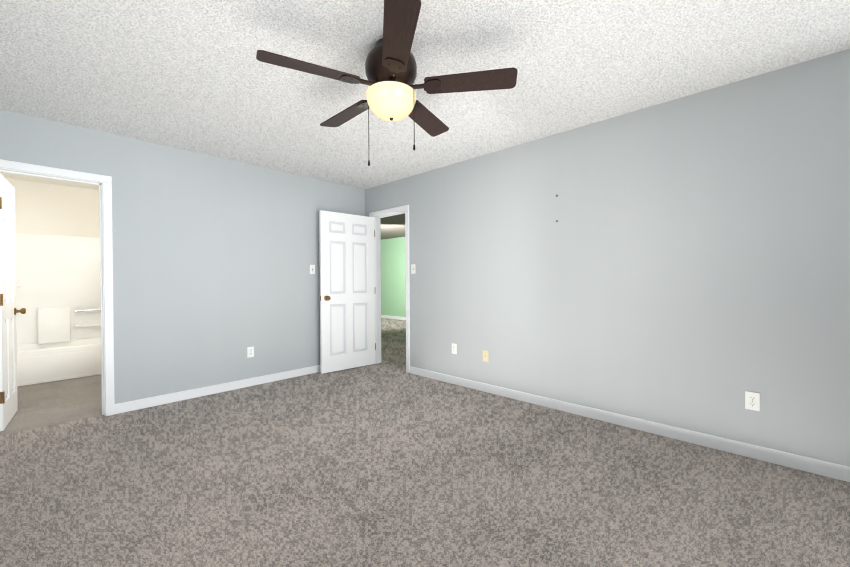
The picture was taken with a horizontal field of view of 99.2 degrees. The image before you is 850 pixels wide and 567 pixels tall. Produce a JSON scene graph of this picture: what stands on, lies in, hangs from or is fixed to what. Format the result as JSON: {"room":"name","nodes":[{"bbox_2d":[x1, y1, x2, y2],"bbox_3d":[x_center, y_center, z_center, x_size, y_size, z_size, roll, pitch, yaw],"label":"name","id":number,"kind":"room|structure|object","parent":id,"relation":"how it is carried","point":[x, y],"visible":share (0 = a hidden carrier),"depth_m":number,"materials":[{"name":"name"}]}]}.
{"room":"empty bedroom","nodes":[
{"label":"empty bedroom","id":0,"kind":"room"},
{"bbox_2d":[5,178,99,237],"bbox_3d":[-4.668,-0.084,5.030,0.120,2.440,1.560,0,1,44],"label":"wall","id":1,"kind":"structure","parent":0,"point":[49,209],"depth_m":4.75,"materials":[{"name":"beige paint"}]},
{"bbox_2d":[0,109,364,403],"bbox_3d":[-2.083,-0.089,3.894,0.120,2.440,3.717,0,1,44],"label":"wall","id":2,"kind":"structure","parent":0,"point":[214,258],"depth_m":3.62,"materials":[{"name":"grey paint"}]},
{"bbox_2d":[0,174,25,430],"bbox_3d":[-3.455,0.144,2.982,0.167,1.978,0.614,-1,1,-41],"label":"bathroom door","id":3,"kind":"structure","parent":2,"relation":"in","point":[8,369],"depth_m":2.96,"materials":[{"name":"white wood"}]},
{"bbox_2d":[0,159,114,415],"bbox_3d":[-3.014,0.110,2.919,0.160,2.065,0.741,0,1,44],"label":"door frame","id":4,"kind":"structure","parent":2,"relation":"attached to","point":[108,294],"depth_m":3.10,"materials":[{"name":"white wood"}]},
{"bbox_2d":[115,365,319,413],"bbox_3d":[-1.759,1.083,4.125,0.035,0.088,2.718,0,1,44],"label":"baseboard","id":5,"kind":"structure","parent":2,"relation":"attached to","point":[123,407],"depth_m":3.67,"materials":[{"name":"white wood"}]},
{"bbox_2d":[247,346,253,357],"bbox_3d":[-1.917,0.754,3.976,0.010,0.115,0.070,0,1,44],"label":"electrical outlet","id":6,"kind":"object","parent":2,"relation":"attached to","point":[250,351],"visible":1,"depth_m":3.97,"materials":[{"name":"white plastic"}]},
{"bbox_2d":[310,265,314,273],"bbox_3d":[-1.402,-0.178,4.510,0.018,0.115,0.070,0,1,44],"label":"light switch","id":7,"kind":"object","parent":2,"relation":"attached to","point":[312,269],"visible":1,"depth_m":4.51,"materials":[{"name":"white plastic"}]},
{"bbox_2d":[381,237,405,316],"bbox_3d":[0.618,-0.146,9.498,8.840,2.440,0.120,0,1,44],"label":"wall","id":8,"kind":"structure","parent":0,"point":[393,285],"depth_m":10.90,"materials":[{"name":"green paint"}]},
{"bbox_2d":[381,315,405,319],"bbox_3d":[0.577,1.030,9.457,8.600,0.090,0.017,0,1,44],"label":"baseboard","id":9,"kind":"structure","parent":8,"relation":"attached to","point":[393,317],"depth_m":10.88,"materials":[{"name":"white wood"}]},
{"bbox_2d":[0,318,849,566],"bbox_3d":[-0.587,1.137,5.332,12.600,0.050,7.600,0,1,44],"label":"floor","id":10,"kind":"structure","parent":0,"point":[379,465],"depth_m":2.02,"materials":[{"name":"carpet"}]},
{"bbox_2d":[15,233,100,386],"bbox_3d":[-4.335,0.251,4.717,0.786,1.770,1.552,0,1,44],"label":"bathtub","id":11,"kind":"object","parent":10,"relation":"on","point":[58,323],"visible":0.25,"depth_m":4.64,"materials":[{"name":"white plastic"}]},
{"bbox_2d":[0,0,849,239],"bbox_3d":[-0.600,-1.358,5.313,12.840,0.060,7.840,0,1,44],"label":"ceiling","id":12,"kind":"structure","parent":0,"point":[197,76],"depth_m":2.16,"materials":[{"name":"white paint"}]},
{"bbox_2d":[256,0,517,165],"bbox_3d":[-0.178,-0.984,1.947,1.312,0.639,1.250,0,0,-9],"label":"ceiling fan","id":13,"kind":"object","parent":12,"relation":"hanging from","point":[390,68],"visible":1,"depth_m":1.89,"materials":[{"name":"brown metal"}]},
{"bbox_2d":[365,49,849,466],"bbox_3d":[1.538,-0.101,2.932,6.455,2.440,0.120,0,1,44],"label":"wall","id":14,"kind":"structure","parent":0,"point":[683,262],"depth_m":2.63,"materials":[{"name":"grey paint"}]},
{"bbox_2d":[319,210,375,373],"bbox_3d":[-0.992,0.103,4.714,0.791,2.008,0.167,-1,1,-41],"label":"bedroom door","id":15,"kind":"structure","parent":14,"relation":"in","point":[347,307],"depth_m":4.67,"materials":[{"name":"white wood"}]},
{"bbox_2d":[369,205,409,372],"bbox_3d":[-0.432,0.068,4.808,0.785,2.095,0.156,0,1,44],"label":"door frame","id":16,"kind":"structure","parent":14,"relation":"attached to","point":[393,210],"depth_m":4.99,"materials":[{"name":"white wood"}]},
{"bbox_2d":[411,264,414,273],"bbox_3d":[-0.148,-0.179,4.439,0.070,0.115,0.018,0,1,44],"label":"light switch","id":17,"kind":"object","parent":14,"relation":"attached to","point":[412,268],"visible":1,"depth_m":4.44,"materials":[{"name":"white plastic"}]},
{"bbox_2d":[452,343,456,353],"bbox_3d":[0.322,0.722,4.009,0.070,0.115,0.010,0,1,44],"label":"electrical outlet","id":18,"kind":"object","parent":14,"relation":"attached to","point":[454,348],"visible":1,"depth_m":4.00,"materials":[{"name":"white plastic"}]},
{"bbox_2d":[483,350,488,361],"bbox_3d":[0.621,0.748,3.721,0.070,0.115,0.014,0,1,44],"label":"jack","id":19,"kind":"object","parent":14,"relation":"attached to","point":[485,356],"visible":1,"depth_m":3.72,"materials":[{"name":"beige plastic"}]},
{"bbox_2d":[410,366,849,481],"bbox_3d":[1.781,1.076,2.623,5.435,0.088,0.013,0,1,44],"label":"baseboard","id":20,"kind":"structure","parent":14,"relation":"attached to","point":[812,465],"depth_m":2.62,"materials":[{"name":"white wood"}]},
{"bbox_2d":[745,391,759,410],"bbox_3d":[2.099,0.755,2.318,0.070,0.115,0.010,0,1,44],"label":"electrical outlet","id":21,"kind":"object","parent":14,"relation":"attached to","point":[752,400],"visible":1,"depth_m":2.31,"materials":[{"name":"white plastic"}]}
]}

